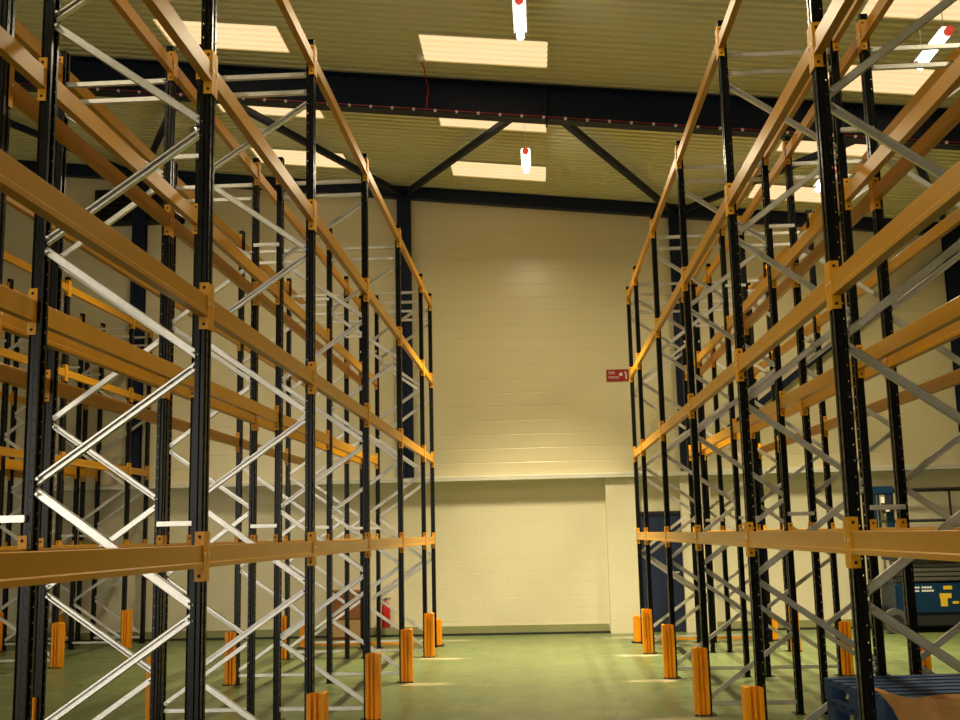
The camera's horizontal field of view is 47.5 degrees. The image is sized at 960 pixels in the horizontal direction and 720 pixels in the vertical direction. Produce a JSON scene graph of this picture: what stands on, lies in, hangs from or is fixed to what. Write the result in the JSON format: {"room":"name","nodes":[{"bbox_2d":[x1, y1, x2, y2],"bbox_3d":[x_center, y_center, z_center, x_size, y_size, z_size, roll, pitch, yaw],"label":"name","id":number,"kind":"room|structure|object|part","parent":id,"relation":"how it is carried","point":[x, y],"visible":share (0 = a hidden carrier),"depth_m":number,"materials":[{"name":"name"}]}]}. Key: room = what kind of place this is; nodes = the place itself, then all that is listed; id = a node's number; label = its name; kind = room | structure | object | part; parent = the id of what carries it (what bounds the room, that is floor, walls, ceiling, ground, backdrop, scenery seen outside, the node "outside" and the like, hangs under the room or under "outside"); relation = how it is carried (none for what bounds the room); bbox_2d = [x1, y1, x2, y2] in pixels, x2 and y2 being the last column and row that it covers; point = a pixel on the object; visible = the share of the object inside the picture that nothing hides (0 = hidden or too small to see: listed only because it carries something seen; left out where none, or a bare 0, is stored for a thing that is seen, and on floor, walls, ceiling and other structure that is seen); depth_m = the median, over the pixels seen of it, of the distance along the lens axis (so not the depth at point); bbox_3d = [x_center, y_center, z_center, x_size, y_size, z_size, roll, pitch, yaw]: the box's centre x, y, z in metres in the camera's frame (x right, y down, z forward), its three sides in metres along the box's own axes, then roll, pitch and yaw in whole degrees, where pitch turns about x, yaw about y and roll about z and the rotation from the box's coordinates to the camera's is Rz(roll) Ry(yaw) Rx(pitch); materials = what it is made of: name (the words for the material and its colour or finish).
{"room":"warehouse","nodes":[
{"label":"warehouse","id":0,"kind":"room"},
{"bbox_2d":[0,177,959,487],"bbox_3d":[-1.002,-1.456,20.223,28.000,7.244,0.120,-2,-9,3],"label":"wall","id":1,"kind":"structure","parent":0,"point":[529,307],"depth_m":19.91,"materials":[{"name":"beige paint"}]},
{"bbox_2d":[125,181,148,484],"bbox_3d":[-6.364,-0.588,20.258,0.250,5.759,0.140,-2,-9,3],"label":"column","id":2,"kind":"structure","parent":1,"relation":"attached to","point":[139,229],"depth_m":20.27,"materials":[{"name":"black metal"}]},
{"bbox_2d":[10,119,133,175],"bbox_3d":[-7.818,-3.949,18.337,0.092,0.367,5.541,-6,-10,29],"label":"brace","id":3,"kind":"object","parent":2,"relation":"attached to","point":[13,124],"visible":0.44,"depth_m":18.59,"materials":[{"name":"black metal"}]},
{"bbox_2d":[150,101,179,153],"bbox_3d":[-5.316,-3.754,18.165,0.092,0.367,5.541,3,-10,-24],"label":"brace","id":4,"kind":"object","parent":2,"relation":"attached to","point":[159,136],"visible":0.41,"depth_m":18.29,"materials":[{"name":"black metal"}]},
{"bbox_2d":[94,188,185,226],"bbox_3d":[-6.434,-2.894,20.657,1.720,0.700,0.100,-2,-9,3],"label":"louvres","id":5,"kind":"object","parent":1,"relation":"attached to","point":[119,203],"visible":0.34,"depth_m":20.67,"materials":[{"name":"black metal"}]},
{"bbox_2d":[397,198,413,477],"bbox_3d":[-1.367,-0.469,19.956,0.250,5.209,0.140,-2,-9,3],"label":"column","id":6,"kind":"structure","parent":1,"relation":"attached to","point":[403,204],"depth_m":19.91,"materials":[{"name":"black metal"}]},
{"bbox_2d":[242,105,402,195],"bbox_3d":[-2.815,-3.558,17.992,0.092,0.367,5.541,-6,-10,29],"label":"brace","id":7,"kind":"object","parent":6,"relation":"attached to","point":[252,113],"visible":0.43,"depth_m":18.24,"materials":[{"name":"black metal"}]},
{"bbox_2d":[402,122,511,196],"bbox_3d":[-0.313,-3.363,17.820,0.092,0.367,5.541,3,-10,-24],"label":"brace","id":8,"kind":"object","parent":6,"relation":"attached to","point":[498,126],"visible":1,"depth_m":17.87,"materials":[{"name":"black metal"}]},
{"bbox_2d":[17,160,959,237],"bbox_3d":[-1.046,-3.086,20.342,28.000,3.308,0.160,-2,-9,3],"label":"beam","id":9,"kind":"structure","parent":1,"relation":"attached to","point":[425,194],"depth_m":20.16,"materials":[{"name":"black metal"}]},
{"bbox_2d":[606,369,628,380],"bbox_3d":[2.478,0.276,19.675,0.400,0.210,0.015,-2,-9,3],"label":"fire sign","id":10,"kind":"object","parent":1,"relation":"attached to","point":[620,374],"visible":1,"depth_m":19.67,"materials":[{"name":"red plastic"}]},
{"bbox_2d":[668,216,687,470],"bbox_3d":[3.631,-0.350,19.654,0.250,4.659,0.140,-2,-9,3],"label":"column","id":11,"kind":"structure","parent":1,"relation":"attached to","point":[673,222],"depth_m":19.66,"materials":[{"name":"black metal"}]},
{"bbox_2d":[563,126,675,214],"bbox_3d":[2.188,-3.168,17.647,0.092,0.367,5.541,-6,-10,29],"label":"brace","id":12,"kind":"object","parent":11,"relation":"attached to","point":[579,134],"visible":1,"depth_m":17.63,"materials":[{"name":"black metal"}]},
{"bbox_2d":[675,143,854,214],"bbox_3d":[4.660,-2.975,17.477,0.092,0.360,5.514,3,-10,-23],"label":"brace","id":13,"kind":"object","parent":11,"relation":"attached to","point":[813,156],"visible":0.36,"depth_m":18.65,"materials":[{"name":"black metal"}]},
{"bbox_2d":[699,248,947,455],"bbox_3d":[6.096,-0.125,19.449,4.796,3.668,0.110,-2,-9,3],"label":"brace","id":14,"kind":"object","parent":1,"relation":"attached to","point":[795,374],"visible":0.25,"depth_m":19.35,"materials":[{"name":"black metal"}]},
{"bbox_2d":[941,235,959,432],"bbox_3d":[8.508,-0.234,19.360,0.250,4.122,0.140,-2,-9,3],"label":"column","id":15,"kind":"structure","parent":1,"relation":"attached to","point":[952,274],"depth_m":19.48,"materials":[{"name":"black metal"}]},
{"bbox_2d":[907,147,951,233],"bbox_3d":[7.101,-2.784,17.309,0.092,0.360,5.514,-6,-10,29],"label":"brace","id":16,"kind":"object","parent":15,"relation":"attached to","point":[922,173],"visible":0.21,"depth_m":16.85,"materials":[{"name":"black metal"}]},
{"bbox_2d":[0,469,959,633],"bbox_3d":[-0.885,3.511,19.547,28.000,2.780,0.450,-2,-9,3],"label":"wall","id":17,"kind":"structure","parent":0,"point":[551,551],"depth_m":19.47,"materials":[{"name":"beige paint"}]},
{"bbox_2d":[382,598,390,627],"bbox_3d":[-1.663,4.459,19.272,0.201,0.515,0.273,-2,-9,3],"label":"fire extinguisher","id":18,"kind":"object","parent":17,"relation":"attached to","point":[385,610],"visible":0.66,"depth_m":19.15,"materials":[{"name":"red paint"}]},
{"bbox_2d":[6,619,953,642],"bbox_3d":[-0.858,4.799,19.308,28.000,0.160,0.035,-2,-9,3],"label":"baseboard","id":19,"kind":"structure","parent":17,"relation":"attached to","point":[803,623],"depth_m":19.25,"materials":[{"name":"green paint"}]},
{"bbox_2d":[4,464,959,492],"bbox_3d":[-0.924,2.148,19.603,28.000,0.090,0.310,-2,-9,3],"label":"ledge","id":20,"kind":"object","parent":17,"relation":"attached to","point":[931,466],"visible":0.6,"depth_m":19.40,"materials":[{"name":"beige paint"}]},
{"bbox_2d":[640,511,685,631],"bbox_3d":[3.160,3.715,19.205,0.880,2.090,0.110,-2,-9,3],"label":"door","id":21,"kind":"structure","parent":17,"relation":"in","point":[656,518],"depth_m":19.18,"materials":[{"name":"blue paint"}]},
{"bbox_2d":[0,627,959,719],"bbox_3d":[-1.653,2.740,5.161,28.000,0.200,29.250,-2,-9,3],"label":"floor","id":22,"kind":"structure","parent":0,"point":[587,676],"depth_m":13.26,"materials":[{"name":"green paint"}]},
{"bbox_2d":[0,612,3,650],"bbox_3d":[-8.109,4.578,18.420,0.160,0.635,0.165,-2,-9,3],"label":"guard","id":23,"kind":"object","parent":22,"relation":"on","point":[1,613],"visible":1,"depth_m":18.36,"materials":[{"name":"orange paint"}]},
{"bbox_2d":[29,697,36,719],"bbox_3d":[-3.366,2.827,8.116,0.160,0.635,0.165,-2,-9,3],"label":"guard","id":24,"kind":"object","parent":22,"relation":"on","point":[34,700],"visible":0.15,"depth_m":8.09,"materials":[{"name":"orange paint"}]},
{"bbox_2d":[0,335,89,650],"bbox_3d":[-7.778,1.693,16.599,0.979,5.744,6.450,-2,-9,3],"label":"rack","id":25,"kind":"object","parent":22,"relation":"on","point":[11,472],"visible":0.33,"depth_m":19.03,"materials":[{"name":"metal"}]},
{"bbox_2d":[49,622,64,668],"bbox_3d":[-6.071,4.097,15.693,0.160,0.635,0.165,-2,-9,3],"label":"guard","id":26,"kind":"object","parent":22,"relation":"on","point":[58,629],"visible":1,"depth_m":15.65,"materials":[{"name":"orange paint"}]},
{"bbox_2d":[50,609,66,640],"bbox_3d":[-7.512,4.747,19.465,0.371,0.619,0.162,-2,-9,3],"label":"plank","id":27,"kind":"object","parent":22,"relation":"on","point":[61,619],"visible":0.29,"depth_m":19.50,"materials":[{"name":"orange paint"}]},
{"bbox_2d":[0,251,152,667],"bbox_3d":[-6.731,1.660,16.544,1.212,5.744,6.452,-2,-9,3],"label":"rack","id":28,"kind":"object","parent":22,"relation":"on","point":[6,352],"visible":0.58,"depth_m":18.40,"materials":[{"name":"metal"}]},
{"bbox_2d":[121,610,132,648],"bbox_3d":[-5.923,4.511,18.307,0.160,0.635,0.165,-2,-9,3],"label":"guard","id":29,"kind":"object","parent":22,"relation":"on","point":[127,615],"visible":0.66,"depth_m":18.26,"materials":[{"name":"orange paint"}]},
{"bbox_2d":[145,657,152,719],"bbox_3d":[-3.215,3.249,10.779,0.160,0.635,0.165,-2,-9,3],"label":"guard","id":30,"kind":"object","parent":22,"relation":"on","point":[148,660],"visible":0.31,"depth_m":10.70,"materials":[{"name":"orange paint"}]},
{"bbox_2d":[0,0,361,719],"bbox_3d":[-2.720,0.824,11.867,0.979,5.744,12.350,-2,-9,3],"label":"rack","id":31,"kind":"object","parent":22,"relation":"on","point":[12,93],"visible":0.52,"depth_m":8.91,"materials":[{"name":"black metal"}]},
{"bbox_2d":[0,0,437,719],"bbox_3d":[-1.753,0.581,10.482,1.202,5.744,15.050,-2,-9,3],"label":"rack","id":32,"kind":"object","parent":22,"relation":"on","point":[25,567],"visible":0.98,"depth_m":6.84,"materials":[{"name":"black metal"}]},
{"bbox_2d":[222,632,236,685],"bbox_3d":[-3.065,3.671,13.441,0.160,0.635,0.165,-2,-9,3],"label":"guard","id":33,"kind":"object","parent":22,"relation":"on","point":[230,665],"visible":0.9,"depth_m":13.37,"materials":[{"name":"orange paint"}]},
{"bbox_2d":[280,616,286,659],"bbox_3d":[-2.914,4.092,16.104,0.160,0.635,0.165,-2,-9,3],"label":"guard","id":34,"kind":"object","parent":22,"relation":"on","point":[284,618],"visible":0.43,"depth_m":16.04,"materials":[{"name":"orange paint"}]},
{"bbox_2d":[306,691,328,719],"bbox_3d":[-1.190,2.761,8.004,0.160,0.635,0.165,-2,-9,3],"label":"guard","id":35,"kind":"object","parent":22,"relation":"on","point":[317,703],"visible":1,"depth_m":7.98,"materials":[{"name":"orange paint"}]},
{"bbox_2d":[326,589,359,639],"bbox_3d":[-2.341,4.461,19.126,0.620,0.835,0.485,-2,-9,3],"label":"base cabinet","id":36,"kind":"object","parent":22,"relation":"on","point":[338,634],"visible":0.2,"depth_m":18.89,"materials":[{"name":"wood"}]},
{"bbox_3d":[-2.500,4.281,18.944,0.272,0.420,0.018,-2,-9,3],"label":"door","id":37,"kind":"part","parent":36,"relation":"part of","materials":[{"name":"brown wood"}]},
{"bbox_3d":[-2.348,4.647,18.879,0.560,0.290,0.015,-2,-9,3],"label":"drawer","id":38,"kind":"part","parent":36,"relation":"part of","materials":[{"name":"brown wood"}]},
{"bbox_3d":[-2.212,4.272,18.929,0.272,0.420,0.018,-2,-9,3],"label":"door","id":39,"kind":"part","parent":36,"relation":"part of","materials":[{"name":"brown wood"}]},
{"bbox_2d":[297,619,444,648],"bbox_3d":[-1.764,4.418,17.622,2.370,0.420,0.220,-2,-9,3],"label":"barrier","id":40,"kind":"object","parent":22,"relation":"on","point":[439,621],"visible":0.58,"depth_m":17.58,"materials":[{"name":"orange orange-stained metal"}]},
{"bbox_3d":[-2.856,4.453,17.689,0.110,0.420,0.140,-2,-9,3],"label":"post","id":41,"kind":"part","parent":40,"relation":"part of","materials":[{"name":"orange paint"}]},
{"bbox_3d":[-1.759,4.578,17.627,2.190,0.045,0.060,-2,-9,3],"label":"rail","id":42,"kind":"part","parent":40,"relation":"part of","materials":[{"name":"orange metal"}]},
{"bbox_3d":[-0.670,4.386,17.576,0.110,0.420,0.140,-2,-9,3],"label":"post","id":43,"kind":"part","parent":40,"relation":"part of","materials":[{"name":"orange paint"}]},
{"bbox_2d":[365,652,381,719],"bbox_3d":[-1.039,3.182,10.666,0.160,0.635,0.165,-2,-9,3],"label":"guard","id":44,"kind":"object","parent":22,"relation":"on","point":[373,689],"visible":1,"depth_m":10.62,"materials":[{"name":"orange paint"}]},
{"bbox_2d":[400,628,413,682],"bbox_3d":[-0.889,3.604,13.329,0.160,0.635,0.165,-2,-9,3],"label":"guard","id":45,"kind":"object","parent":22,"relation":"on","point":[406,635],"visible":1,"depth_m":13.28,"materials":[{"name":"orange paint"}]},
{"bbox_2d":[424,613,434,657],"bbox_3d":[-0.738,4.026,15.991,0.160,0.635,0.165,-2,-9,3],"label":"guard","id":46,"kind":"object","parent":22,"relation":"on","point":[429,630],"visible":1,"depth_m":15.94,"materials":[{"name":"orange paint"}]},
{"bbox_2d":[641,609,653,653],"bbox_3d":[2.423,3.929,15.828,0.160,0.635,0.165,-2,-9,3],"label":"guard","id":47,"kind":"object","parent":22,"relation":"on","point":[646,614],"visible":1,"depth_m":15.77,"materials":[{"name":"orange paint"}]},
{"bbox_2d":[661,624,676,678],"bbox_3d":[2.273,3.507,13.165,0.160,0.635,0.165,-2,-9,3],"label":"guard","id":48,"kind":"object","parent":22,"relation":"on","point":[667,630],"visible":1,"depth_m":13.11,"materials":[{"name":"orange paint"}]},
{"bbox_2d":[691,646,711,716],"bbox_3d":[2.122,3.086,10.503,0.160,0.635,0.165,-2,-9,3],"label":"guard","id":49,"kind":"object","parent":22,"relation":"on","point":[699,655],"visible":1,"depth_m":10.45,"materials":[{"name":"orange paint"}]},
{"bbox_2d":[631,614,779,642],"bbox_3d":[3.577,4.255,17.346,2.330,0.420,0.220,-2,-9,3],"label":"barrier","id":50,"kind":"object","parent":22,"relation":"on","point":[636,619],"visible":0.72,"depth_m":17.33,"materials":[{"name":"orange paint"}]},
{"bbox_3d":[2.504,4.289,17.412,0.110,0.420,0.140,-2,-9,3],"label":"post","id":51,"kind":"part","parent":50,"relation":"part of","materials":[{"name":"orange paint"}]},
{"bbox_3d":[3.582,4.415,17.351,2.150,0.045,0.060,-2,-9,3],"label":"rail","id":52,"kind":"part","parent":50,"relation":"part of","materials":[{"name":"orange metal"}]},
{"bbox_3d":[4.650,4.224,17.300,0.110,0.420,0.140,-2,-9,3],"label":"post","id":53,"kind":"part","parent":50,"relation":"part of","materials":[{"name":"orange paint"}]},
{"bbox_2d":[741,685,765,719],"bbox_3d":[1.972,2.664,7.840,0.160,0.635,0.165,-2,-9,3],"label":"guard","id":54,"kind":"object","parent":22,"relation":"on","point":[753,701],"visible":1,"depth_m":7.82,"materials":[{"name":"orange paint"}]},
{"bbox_2d":[626,0,959,719],"bbox_3d":[2.631,0.447,10.255,1.157,5.744,15.050,-2,-9,3],"label":"rack","id":55,"kind":"object","parent":22,"relation":"on","point":[824,34],"visible":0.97,"depth_m":8.22,"materials":[{"name":"black metal"}]},
{"bbox_2d":[788,607,802,651],"bbox_3d":[4.524,3.865,15.719,0.160,0.635,0.165,-2,-9,3],"label":"guard","id":56,"kind":"object","parent":22,"relation":"on","point":[788,607],"visible":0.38,"depth_m":15.66,"materials":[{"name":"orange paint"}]},
{"bbox_2d":[695,0,959,713],"bbox_3d":[3.711,0.628,11.535,0.949,5.744,12.350,-2,-9,3],"label":"rack","id":57,"kind":"object","parent":22,"relation":"on","point":[878,187],"visible":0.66,"depth_m":10.65,"materials":[{"name":"black metal"}]},
{"bbox_2d":[838,621,855,675],"bbox_3d":[4.374,3.443,13.056,0.160,0.635,0.165,-2,-9,3],"label":"guard","id":58,"kind":"object","parent":22,"relation":"on","point":[847,662],"visible":0.84,"depth_m":12.99,"materials":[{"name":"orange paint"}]},
{"bbox_2d":[869,486,959,633],"bbox_3d":[7.893,3.325,18.408,2.654,2.399,0.995,-2,-9,3],"label":"scissor lift","id":59,"kind":"object","parent":22,"relation":"on","point":[937,598],"visible":0.53,"depth_m":18.07,"materials":[{"name":"blue paint"}]},
{"bbox_3d":[8.054,2.717,18.533,2.307,1.094,0.807,-2,-9,3],"label":"guard rail","id":60,"kind":"part","parent":59,"relation":"part of","materials":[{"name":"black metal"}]},
{"bbox_2d":[920,647,931,673],"bbox_3d":[4.223,3.022,10.394,0.160,0.635,0.165,-2,-9,3],"label":"guard","id":61,"kind":"object","parent":22,"relation":"on","point":[926,662],"visible":0.02,"depth_m":10.35,"materials":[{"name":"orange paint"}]},
{"bbox_3d":[2.991,2.751,6.970,1.160,0.144,1.000,-1,-9,-3],"label":"wooden pallet","id":62,"kind":"object","parent":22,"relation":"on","visible":0},
{"bbox_3d":[3.008,2.608,7.002,1.160,0.144,1.000,-1,-9,-5],"label":"wooden pallet","id":63,"kind":"object","parent":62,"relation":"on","visible":0},
{"bbox_3d":[2.985,2.463,7.016,1.160,0.144,1.000,-1,-9,-3],"label":"wooden pallet","id":64,"kind":"object","parent":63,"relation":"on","visible":0},
{"bbox_2d":[827,700,858,719],"bbox_3d":[3.002,2.320,7.048,1.160,0.144,1.000,-1,-9,-5],"label":"wooden pallet","id":65,"kind":"object","parent":64,"relation":"on","point":[836,711],"visible":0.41,"depth_m":7.36,"materials":[{"name":"blue paint"}]},
{"bbox_2d":[824,673,959,719],"bbox_3d":[2.978,2.174,7.062,1.160,0.144,1.000,-1,-9,-3],"label":"wooden pallet","id":66,"kind":"object","parent":65,"relation":"on","point":[923,685],"visible":0.73,"depth_m":7.14,"materials":[{"name":"blue paint"}]},
{"bbox_2d":[875,688,959,719],"bbox_3d":[2.904,2.167,6.468,1.222,0.504,0.082,0,-9,-5],"label":"cardboard","id":67,"kind":"object","parent":66,"relation":"on","point":[942,706],"visible":0.95,"depth_m":6.47,"materials":[{"name":"brown cardboard"}]},
{"bbox_2d":[9,0,959,221],"bbox_3d":[-1.836,-5.449,6.453,28.000,3.150,28.880,-2,-9,3],"label":"ceiling","id":68,"kind":"structure","parent":0,"point":[649,45],"depth_m":14.82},
{"bbox_2d":[189,123,195,132],"bbox_3d":[-4.416,-3.698,17.329,0.150,0.547,0.950,-2,-9,3],"label":"lamp","id":69,"kind":"object","parent":68,"relation":"hanging from","point":[191,129],"visible":0.23,"depth_m":16.83,"materials":[{"name":"white"}]},
{"bbox_2d":[150,15,291,53],"bbox_3d":[-3.424,-4.336,14.520,1.680,0.256,0.850,-2,-9,3],"label":"window","id":70,"kind":"structure","parent":68,"relation":"attached to","point":[235,35],"depth_m":14.47,"materials":[{"name":"beige"}]},
{"bbox_2d":[215,104,325,119],"bbox_3d":[-3.290,-3.962,16.886,1.680,0.256,0.850,-2,-9,3],"label":"window","id":71,"kind":"structure","parent":68,"relation":"attached to","point":[267,111],"depth_m":17.14,"materials":[{"name":"beige glass"}]},
{"bbox_2d":[249,146,347,168],"bbox_3d":[-3.156,-3.587,19.253,1.680,0.256,0.850,-2,-9,3],"label":"window","id":72,"kind":"structure","parent":68,"relation":"attached to","point":[292,156],"depth_m":19.25,"materials":[{"name":"beige"}]},
{"bbox_2d":[417,55,423,61],"bbox_3d":[-0.800,-4.039,14.618,0.100,0.080,0.100,-2,-9,3],"label":"ceiling sensor","id":73,"kind":"object","parent":68,"relation":"attached to","point":[420,58],"visible":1,"depth_m":14.58,"materials":[{"name":"white plastic"}]},
{"bbox_2d":[416,30,548,68],"bbox_3d":[0.053,-4.065,14.280,1.690,0.257,0.850,-2,-9,3],"label":"window","id":74,"kind":"structure","parent":68,"relation":"attached to","point":[437,46],"depth_m":14.25,"materials":[{"name":"beige glass"}]},
{"bbox_2d":[14,53,959,150],"bbox_3d":[-1.323,-3.736,15.370,28.000,3.580,0.220,-2,-9,3],"label":"beam","id":75,"kind":"structure","parent":68,"relation":"attached to","point":[346,87],"depth_m":15.24,"materials":[{"name":"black metal"}]},
{"bbox_2d":[18,62,959,143],"bbox_3d":[-0.231,-3.482,14.850,14.219,1.598,0.620,-2,-9,3],"label":"cable","id":76,"kind":"object","parent":75,"relation":"attached to","point":[97,89],"visible":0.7,"depth_m":15.10,"materials":[{"name":"red paint"}]},
{"bbox_2d":[437,118,547,133],"bbox_3d":[0.187,-3.690,16.647,1.690,0.257,0.850,-2,-9,3],"label":"window","id":77,"kind":"structure","parent":68,"relation":"attached to","point":[443,122],"depth_m":16.93,"materials":[{"name":"beige glass"}]},
{"bbox_2d":[450,159,546,182],"bbox_3d":[0.321,-3.315,19.013,1.690,0.257,0.850,-2,-9,3],"label":"window","id":78,"kind":"structure","parent":68,"relation":"attached to","point":[463,167],"depth_m":19.05,"materials":[{"name":"beige"}]},
{"bbox_2d":[512,0,526,40],"bbox_3d":[0.440,-4.045,12.262,0.150,0.547,0.950,-2,-9,3],"label":"hanging lamp","id":79,"kind":"object","parent":68,"relation":"hanging from","point":[519,6],"visible":1,"depth_m":12.22,"materials":[{"name":"white metal"}]},
{"bbox_2d":[520,123,530,173],"bbox_3d":[0.705,-3.304,16.936,0.150,0.547,0.950,-2,-9,3],"label":"hanging lamp","id":80,"kind":"object","parent":68,"relation":"hanging from","point":[525,151],"visible":0.98,"depth_m":16.82,"materials":[{"name":"white metal"}]},
{"bbox_2d":[746,183,820,203],"bbox_3d":[5.543,-2.883,18.812,1.750,0.264,0.850,-2,-9,3],"label":"window","id":81,"kind":"structure","parent":68,"relation":"attached to","point":[806,193],"depth_m":18.88,"materials":[{"name":"beige"}]},
{"bbox_2d":[774,139,866,156],"bbox_3d":[5.409,-3.258,16.445,1.750,0.264,0.850,-2,-9,3],"label":"window","id":82,"kind":"structure","parent":68,"relation":"attached to","point":[804,147],"depth_m":16.68,"materials":[{"name":"beige"}]},
{"bbox_2d":[813,165,835,192],"bbox_3d":[5.238,-2.950,16.624,0.150,0.547,0.950,-2,-9,3],"label":"lamp","id":83,"kind":"object","parent":68,"relation":"hanging from","point":[817,189],"visible":0.39,"depth_m":16.90,"materials":[{"name":"white"}]},
{"bbox_2d":[812,60,936,95],"bbox_3d":[5.275,-3.633,14.078,1.750,0.264,0.850,-2,-9,3],"label":"window","id":84,"kind":"structure","parent":68,"relation":"attached to","point":[907,82],"depth_m":14.14,"materials":[{"name":"beige"}]},
{"bbox_2d":[857,0,959,22],"bbox_3d":[5.159,-3.958,12.027,1.750,0.264,0.850,-2,-9,3],"label":"window","id":85,"kind":"structure","parent":68,"relation":"attached to","point":[899,9],"depth_m":12.29,"materials":[{"name":"beige glass"}]},
{"bbox_2d":[913,50,937,62],"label":"hanging lamp","id":86,"kind":"object","parent":68,"relation":"hanging from","point":[924,56],"depth_m":12.09,"materials":[{"name":"white metal"}]},
{"bbox_2d":[927,12,954,43],"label":"hanging lamp","id":87,"kind":"object","parent":68,"relation":"hanging from","point":[943,33],"depth_m":11.59,"materials":[{"name":"white metal"}]}
]}

